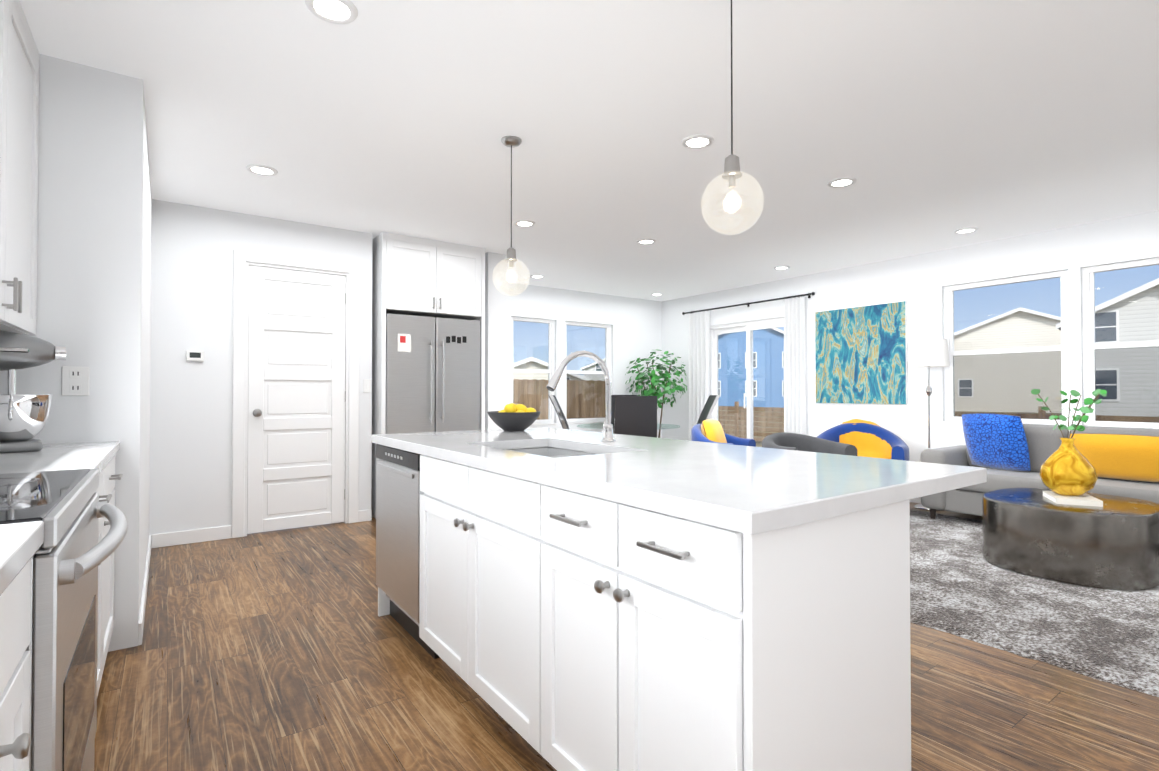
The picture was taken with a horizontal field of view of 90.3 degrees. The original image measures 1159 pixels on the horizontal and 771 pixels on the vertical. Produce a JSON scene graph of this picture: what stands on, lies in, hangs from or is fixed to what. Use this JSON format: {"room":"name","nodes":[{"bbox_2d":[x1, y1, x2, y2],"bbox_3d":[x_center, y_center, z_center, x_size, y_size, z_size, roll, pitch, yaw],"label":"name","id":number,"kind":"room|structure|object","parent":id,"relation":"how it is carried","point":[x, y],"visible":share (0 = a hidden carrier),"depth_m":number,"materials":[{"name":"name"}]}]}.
{"room":"kitchen","nodes":[
{"label":"kitchen","id":0,"kind":"room"},
{"bbox_2d":[0,54,1158,651],"bbox_3d":[1.082,-0.102,3.193,7.290,2.550,9.390,0,-1,-36],"label":"wall","id":1,"kind":"structure","parent":0,"point":[134,292],"depth_m":4.37,"materials":[{"name":"white paint"}]},
{"bbox_2d":[0,0,39,334],"bbox_3d":[-2.036,-0.802,1.800,0.343,1.176,1.227,0,-1,-36],"label":"upper cabinet","id":2,"kind":"object","parent":1,"relation":"attached to","point":[19,89],"visible":1,"depth_m":2.02,"materials":[{"name":"white wood"}]},
{"bbox_2d":[61,366,89,395],"bbox_3d":[-2.152,-0.019,2.460,0.090,0.125,0.007,0,-1,-36],"label":"electrical outlet plate","id":3,"kind":"object","parent":1,"relation":"attached to","point":[75,381],"visible":1,"depth_m":2.46,"materials":[{"name":"white plastic"}]},
{"bbox_2d":[138,534,153,644],"bbox_3d":[-2.546,1.125,3.389,0.018,0.100,1.980,0,-1,-36],"label":"baseboard","id":4,"kind":"structure","parent":1,"relation":"attached to","point":[145,583],"depth_m":3.01,"materials":[{"name":"white wood"}]},
{"bbox_2d":[154,525,231,547],"bbox_3d":[-2.904,1.136,4.339,0.485,0.100,0.017,0,-1,-36],"label":"baseboard","id":5,"kind":"structure","parent":1,"relation":"attached to","point":[188,536],"depth_m":4.33,"materials":[{"name":"white wood"}]},
{"bbox_2d":[186,350,203,360],"bbox_3d":[-2.903,-0.224,4.351,0.110,0.080,0.022,0,-1,-36],"label":"thermostat","id":6,"kind":"object","parent":1,"relation":"attached to","point":[192,355],"visible":1,"depth_m":4.34,"materials":[{"name":"white plastic"}]},
{"bbox_2d":[232,249,359,537],"bbox_3d":[-2.344,0.064,4.803,0.950,2.255,0.177,0,-1,-36],"label":"door","id":7,"kind":"structure","parent":1,"relation":"attached to","point":[295,431],"depth_m":4.77,"materials":[{"name":"white wood"}]},
{"bbox_2d":[363,379,370,392],"bbox_3d":[-1.875,0.005,5.094,0.070,0.120,0.008,0,-1,-36],"label":"switch plate","id":8,"kind":"object","parent":1,"relation":"attached to","point":[366,385],"visible":1,"depth_m":5.09,"materials":[{"name":"white plastic"}]},
{"bbox_2d":[511,316,556,424],"bbox_3d":[-0.625,-0.185,7.660,0.700,1.420,0.122,0,-1,-36],"label":"window","id":9,"kind":"structure","parent":1,"relation":"in","point":[551,354],"depth_m":7.75,"materials":[{"name":"white"}]},
{"bbox_2d":[565,321,610,423],"bbox_3d":[0.118,-0.178,8.194,0.850,1.420,0.122,0,-1,-36],"label":"window","id":10,"kind":"structure","parent":1,"relation":"in","point":[607,344],"depth_m":8.21,"materials":[{"name":"white"}]},
{"bbox_2d":[710,317,783,444],"bbox_3d":[2.272,0.186,7.692,0.090,2.080,1.360,0,-1,-36],"label":"door","id":11,"kind":"structure","parent":1,"relation":"in","point":[748,327],"depth_m":7.69,"materials":[{"name":"white"}]},
{"bbox_2d":[682,292,814,440],"bbox_3d":[2.157,0.052,7.630,0.128,2.305,2.132,0,-1,-36],"label":"curtains","id":12,"kind":"object","parent":1,"relation":"attached to","point":[794,367],"visible":0.77,"depth_m":7.06,"materials":[{"name":"white fabric"}]},
{"bbox_2d":[815,301,907,403],"bbox_3d":[3.098,-0.335,6.396,0.038,1.070,1.020,0,-1,-36],"label":"picture","id":13,"kind":"object","parent":1,"relation":"attached to","point":[860,355],"visible":0.86,"depth_m":6.34,"materials":[{"name":"teal"}]},
{"bbox_2d":[909,497,920,503],"bbox_3d":[4.617,1.136,4.287,0.014,0.100,6.770,0,-1,-36],"label":"baseboard","id":14,"kind":"structure","parent":1,"relation":"attached to","point":[916,500],"depth_m":5.90,"materials":[{"name":"white"}]},
{"bbox_2d":[942,270,1069,427],"bbox_3d":[3.934,-0.312,5.352,0.122,1.360,0.990,0,-1,-36],"label":"window","id":15,"kind":"structure","parent":1,"relation":"in","point":[950,396],"depth_m":5.33,"materials":[{"name":"white"}]},
{"bbox_2d":[1082,258,1158,428],"bbox_3d":[4.558,-0.322,4.483,0.122,1.360,0.990,0,-1,-36],"label":"window","id":16,"kind":"structure","parent":1,"relation":"in","point":[1090,346],"depth_m":4.75,"materials":[{"name":"white"}]},
{"bbox_2d":[19,0,1158,301],"bbox_3d":[1.082,-1.427,3.209,7.290,0.100,9.390,0,-1,-36],"label":"ceiling","id":17,"kind":"structure","parent":0,"point":[931,124],"depth_m":3.00,"materials":[{"name":"white paint"}]},
{"bbox_2d":[246,164,277,175],"bbox_3d":[-2.007,-1.367,3.644,0.175,0.010,0.194,0,-1,-36],"label":"recessed light","id":18,"kind":"object","parent":17,"relation":"in","point":[264,170],"depth_m":3.65,"materials":[{"name":"white plastic"}]},
{"bbox_2d":[305,0,357,23],"bbox_3d":[-0.909,-1.385,2.112,0.174,0.010,0.173,0,-1,-36],"label":"recessed light","id":19,"kind":"object","parent":17,"relation":"in","point":[338,11],"depth_m":2.13,"materials":[{"name":"white plastic"}]},
{"bbox_2d":[492,136,529,295],"bbox_3d":[-0.382,-0.940,3.230,0.209,0.875,0.209,0,-1,-36],"label":"pendant light","id":20,"kind":"object","parent":17,"relation":"hanging from","point":[511,142],"visible":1,"depth_m":3.22,"materials":[{"name":"clear glass"}]},
{"bbox_2d":[514,220,534,226],"bbox_3d":[-0.457,-1.354,4.795,0.179,0.010,0.192,0,-1,-36],"label":"recessed light","id":21,"kind":"object","parent":17,"relation":"in","point":[522,223],"depth_m":4.81,"materials":[{"name":"white plastic"}]},
{"bbox_2d":[637,239,655,243],"bbox_3d":[0.623,-1.347,5.371,0.187,0.010,0.188,0,-1,-36],"label":"recessed light","id":22,"kind":"object","parent":17,"relation":"in","point":[642,241],"depth_m":5.38,"materials":[{"name":"white"}]},
{"bbox_2d":[681,134,713,148],"bbox_3d":[0.663,-1.372,3.232,0.183,0.010,0.186,0,-1,-36],"label":"recessed light","id":23,"kind":"object","parent":17,"relation":"in","point":[699,141],"depth_m":3.24,"materials":[{"name":"white plastic"}]},
{"bbox_2d":[701,0,763,234],"bbox_3d":[0.521,-0.955,1.970,0.209,0.875,0.209,0,-1,-36],"label":"pendant light","id":24,"kind":"object","parent":17,"relation":"hanging from","point":[732,173],"visible":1,"depth_m":1.97,"materials":[{"name":"clear glass"}]},
{"bbox_2d":[827,177,856,187],"bbox_3d":[1.759,-1.365,3.858,0.188,0.010,0.182,0,-1,-36],"label":"recessed light","id":25,"kind":"object","parent":17,"relation":"in","point":[844,181],"depth_m":3.87,"materials":[{"name":"white"}]},
{"bbox_2d":[954,227,977,233],"bbox_3d":[3.358,-1.351,5.009,0.196,0.010,0.180,0,-1,-36],"label":"recessed light","id":26,"kind":"object","parent":17,"relation":"in","point":[971,229],"depth_m":5.01,"materials":[{"name":"white"}]},
{"bbox_2d":[94,502,1158,770],"bbox_3d":[1.082,1.222,3.178,7.290,0.100,9.390,0,-1,-36],"label":"floor","id":27,"kind":"structure","parent":0,"point":[284,650],"depth_m":2.17,"materials":[{"name":"brown wood"}]},
{"bbox_2d":[0,581,19,770],"bbox_3d":[-0.848,0.699,0.349,0.603,0.880,0.624,0,-1,-36],"label":"base cabinet","id":28,"kind":"object","parent":27,"relation":"on","point":[10,611],"depth_m":0.83,"materials":[{"name":"white wood"}]},
{"bbox_2d":[0,521,43,604],"bbox_3d":[-0.385,0.232,-0.278,0.618,0.040,2.627,0,-1,-36],"label":"countertop","id":29,"kind":"structure","parent":28,"relation":"on","point":[19,542],"depth_m":0.84,"materials":[{"name":"white stone"}]},
{"bbox_2d":[16,569,30,770],"bbox_3d":[-1.057,0.702,0.641,0.603,0.880,0.342,0,-1,-36],"label":"base cabinet","id":30,"kind":"object","parent":27,"relation":"on","point":[22,738],"depth_m":0.91,"materials":[{"name":"white wood"}]},
{"bbox_2d":[0,469,127,770],"bbox_3d":[-1.339,0.686,1.127,0.709,0.924,0.770,0,-1,-36],"label":"range","id":31,"kind":"object","parent":27,"relation":"on","point":[69,510],"visible":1,"depth_m":1.11,"materials":[{"name":"silver metal"}]},
{"bbox_2d":[95,465,111,696],"bbox_3d":[-1.798,0.715,1.673,0.603,0.880,0.643,0,-1,-36],"label":"base cabinet","id":32,"kind":"object","parent":27,"relation":"on","point":[104,489],"depth_m":2.07,"materials":[{"name":"white wood"}]},
{"bbox_2d":[0,441,119,480],"bbox_3d":[-1.943,0.257,1.894,0.618,0.040,1.163,0,-1,-36],"label":"countertop","id":33,"kind":"structure","parent":32,"relation":"on","point":[82,455],"depth_m":1.90,"materials":[{"name":"white stone"}]},
{"bbox_2d":[0,331,65,452],"bbox_3d":[-2.121,0.018,2.057,0.427,0.440,0.274,0,-1,-36],"label":"stand mixer","id":34,"kind":"object","parent":33,"relation":"on","point":[24,418],"visible":1,"depth_m":2.08,"materials":[{"name":"silver metal"}]},
{"bbox_2d":[108,461,119,647],"bbox_3d":[-2.101,0.720,2.095,0.603,0.880,0.644,0,-1,-36],"label":"base cabinet","id":35,"kind":"object","parent":27,"relation":"on","point":[114,477],"depth_m":2.46,"materials":[{"name":"white wood"}]},
{"bbox_2d":[371,232,484,518],"bbox_3d":[-1.574,-0.071,5.678,0.994,2.546,0.905,0,-1,-36],"label":"tall cabinet","id":36,"kind":"object","parent":27,"relation":"on","point":[411,275],"visible":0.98,"depth_m":5.27,"materials":[{"name":"white wood"}]},
{"bbox_2d":[386,313,479,433],"bbox_3d":[-1.549,0.281,5.639,0.910,1.840,0.861,0,-1,-36],"label":"refrigerator","id":37,"kind":"object","parent":27,"relation":"on","point":[432,374],"visible":0.46,"depth_m":5.31,"materials":[{"name":"silver metal"}]},
{"bbox_2d":[548,395,569,429],"bbox_3d":[-0.018,0.665,6.734,0.693,1.101,0.440,0,-1,1],"label":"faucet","id":38,"kind":"object","parent":27,"relation":"on","point":[559,411],"visible":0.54,"depth_m":6.55,"materials":[{"name":"silver metal"}]},
{"bbox_2d":[611,395,636,433],"bbox_3d":[0.585,0.676,7.620,0.440,1.101,0.693,0,-1,1],"label":"dining chair","id":39,"kind":"object","parent":27,"relation":"on","point":[613,397],"visible":0.06,"depth_m":7.85,"materials":[{"name":"black leather"}]},
{"bbox_2d":[580,423,678,429],"bbox_3d":[0.569,0.841,6.721,1.200,0.747,1.200,0,-1,-36],"label":"dining table","id":40,"kind":"object","parent":27,"relation":"on","point":[613,427],"visible":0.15,"depth_m":6.73,"materials":[{"name":"clear glass"}]},
{"bbox_2d":[614,396,656,437],"bbox_3d":[0.552,0.654,5.827,0.440,1.101,0.693,0,-1,1],"label":"dining chair","id":41,"kind":"object","parent":27,"relation":"on","point":[635,415],"visible":0.42,"depth_m":5.59,"materials":[{"name":"black leather"}]},
{"bbox_2d":[371,439,910,770],"bbox_3d":[-0.116,0.720,2.167,0.693,0.880,2.305,0,-1,-36],"label":"kitchen island","id":42,"kind":"object","parent":27,"relation":"on","point":[557,599],"depth_m":1.34,"materials":[{"name":"white wood"}]},
{"bbox_2d":[371,427,986,538],"bbox_3d":[0.047,0.300,2.286,1.044,0.117,2.350,0,-1,-36],"label":"island countertop","id":43,"kind":"structure","parent":42,"relation":"on","point":[766,490],"depth_m":1.56,"materials":[{"name":"white stone"}]},
{"bbox_2d":[487,403,540,430],"bbox_3d":[-0.366,0.176,3.228,0.300,0.153,0.300,0,-1,-36],"label":"fruit bowl","id":44,"kind":"object","parent":43,"relation":"on","point":[514,417],"visible":1,"depth_m":3.14,"materials":[{"name":"grey ceramic"}]},
{"bbox_2d":[546,351,614,441],"bbox_3d":[0.008,0.048,2.456,0.364,0.392,0.086,0,-1,-36],"label":"faucet","id":45,"kind":"object","parent":43,"relation":"on","point":[607,429],"visible":1,"depth_m":2.50,"materials":[{"name":"silver metal"}]},
{"bbox_2d":[625,349,686,437],"bbox_3d":[1.095,0.357,8.210,0.911,1.750,0.917,0,-1,-36],"label":"ficus plant","id":46,"kind":"object","parent":27,"relation":"on","point":[654,378],"visible":0.67,"depth_m":8.11,"materials":[{"name":"green plant"}]},
{"bbox_2d":[697,395,719,423],"bbox_3d":[1.275,0.665,6.710,0.693,1.101,0.440,0,-1,1],"label":"dining chair","id":47,"kind":"object","parent":27,"relation":"on","point":[709,407],"visible":0.31,"depth_m":6.75,"materials":[{"name":"black leather"}]},
{"bbox_2d":[691,419,755,446],"bbox_3d":[1.549,0.779,5.921,0.776,0.851,0.798,0,-1,-36],"label":"armchair","id":48,"kind":"object","parent":27,"relation":"on","point":[710,430],"visible":0.27,"depth_m":5.95,"materials":[{"name":"fabric"}]},
{"bbox_2d":[701,419,726,442],"bbox_3d":[1.412,0.546,6.027,0.393,0.383,0.270,0,-1,-36],"label":"pillow","id":49,"kind":"object","parent":48,"relation":"on","point":[712,429],"depth_m":5.92,"materials":[{"name":"yellow fabric"}]},
{"bbox_2d":[908,339,949,510],"bbox_3d":[3.420,0.379,5.634,0.350,1.645,0.350,0,-1,-36],"label":"floor lamp","id":50,"kind":"object","parent":27,"relation":"on","point":[928,353],"visible":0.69,"depth_m":5.53,"materials":[{"name":"white fabric"}]},
{"bbox_2d":[910,510,1158,696],"bbox_3d":[2.783,1.168,3.690,2.873,0.018,4.223,0,-1,-36],"label":"shag rug","id":51,"kind":"object","parent":27,"relation":"on","point":[960,586],"visible":0.4,"depth_m":2.95,"materials":[{"name":"grey carpet"}]},
{"bbox_2d":[762,432,857,455],"bbox_3d":[1.928,0.791,4.790,0.787,0.760,0.779,0,-1,-36],"label":"accent chair","id":52,"kind":"object","parent":51,"relation":"on","point":[791,441],"visible":0.15,"depth_m":5.01,"materials":[{"name":"grey fabric"}]},
{"bbox_2d":[817,419,909,460],"bbox_3d":[2.748,0.759,5.567,0.967,0.843,0.982,0,-1,-36],"label":"armchair","id":53,"kind":"object","parent":51,"relation":"on","point":[865,438],"visible":0.31,"depth_m":5.83,"materials":[{"name":"fabric"}]},
{"bbox_2d":[839,419,891,458],"bbox_3d":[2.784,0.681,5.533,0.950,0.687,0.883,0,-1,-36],"label":"pillow","id":54,"kind":"object","parent":53,"relation":"on","point":[870,439],"depth_m":5.84,"materials":[{"name":"yellow fabric"}]},
{"bbox_2d":[920,413,1158,518],"bbox_3d":[4.093,0.698,4.279,0.820,0.935,2.620,0,-1,-36],"label":"sofa","id":55,"kind":"object","parent":51,"relation":"on","point":[1008,451],"visible":0.69,"depth_m":4.68,"materials":[{"name":"grey fabric"}]},
{"bbox_2d":[982,488,1158,590],"bbox_3d":[3.163,0.949,3.720,0.940,0.420,0.860,0,-1,-36],"label":"coffee table","id":56,"kind":"object","parent":51,"relation":"on","point":[1112,543],"visible":0.92,"depth_m":3.38,"materials":[{"name":"metal"}]},
{"bbox_2d":[1042,491,1102,506],"bbox_3d":[3.142,0.721,3.682,0.226,0.034,0.313,0,-1,26],"label":"books","id":57,"kind":"object","parent":56,"relation":"on","point":[1085,499],"visible":0.96,"depth_m":3.58,"materials":[{"name":"white paper"}]},
{"bbox_2d":[1031,389,1106,495],"bbox_3d":[3.172,0.362,3.731,0.349,0.684,0.386,0,-1,-36],"label":"vase","id":58,"kind":"object","parent":57,"relation":"on","point":[1067,468],"visible":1,"depth_m":3.65,"materials":[{"name":"yellow glass"}]},
{"label":"outside","id":59,"kind":"structure","parent":0,"visible":0},
{"bbox_2d":[718,410,1061,446],"bbox_3d":[6.791,2.189,41.751,220.000,0.120,220.000,0,-1,-36],"label":"ground","id":60,"kind":"structure","parent":59,"point":[759,444],"depth_m":33.41,"materials":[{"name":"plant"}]},
{"bbox_2d":[513,357,589,380],"bbox_3d":[-3.801,0.089,45.979,8.400,4.180,9.920,0,-1,-5],"label":"house","id":61,"kind":"structure","parent":60,"relation":"on","point":[523,364],"depth_m":41.48,"materials":[{"name":"beige"}]},
{"bbox_2d":[513,379,604,419],"bbox_3d":[-5.384,0.766,14.044,19.900,1.970,0.062,0,-1,-36],"label":"fence","id":62,"kind":"object","parent":60,"relation":"on","point":[531,394],"depth_m":17.61,"materials":[{"name":"brown wood"}]},
{"bbox_2d":[581,358,604,380],"bbox_3d":[5.949,-0.911,79.820,10.900,6.980,9.920,0,-1,4],"label":"house","id":63,"kind":"structure","parent":60,"relation":"on","point":[586,368],"depth_m":75.57,"materials":[{"name":"grey"}]},
{"bbox_2d":[718,328,783,407],"bbox_3d":[18.343,-2.127,61.603,12.400,8.980,10.920,0,-1,17],"label":"house","id":64,"kind":"structure","parent":60,"relation":"on","point":[730,380],"depth_m":56.67,"materials":[{"name":"blue"}]},
{"bbox_2d":[718,402,1158,441],"bbox_3d":[9.920,1.116,12.348,0.100,1.330,32.650,0,-1,-36],"label":"fence","id":65,"kind":"object","parent":60,"relation":"on","point":[738,422],"depth_m":18.10,"materials":[{"name":"brown wood"}]},
{"bbox_2d":[954,307,1061,412],"bbox_3d":[39.205,-2.050,51.219,13.400,8.580,10.920,-1,-1,37],"label":"house","id":66,"kind":"structure","parent":60,"relation":"on","point":[1038,332],"depth_m":47.64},
{"bbox_2d":[1056,279,1158,416],"bbox_3d":[29.667,-1.458,29.383,8.920,6.880,7.400,1,-1,-45],"label":"house","id":67,"kind":"structure","parent":60,"relation":"on","point":[1103,323],"depth_m":27.30,"materials":[{"name":"grey wood"}]}
]}

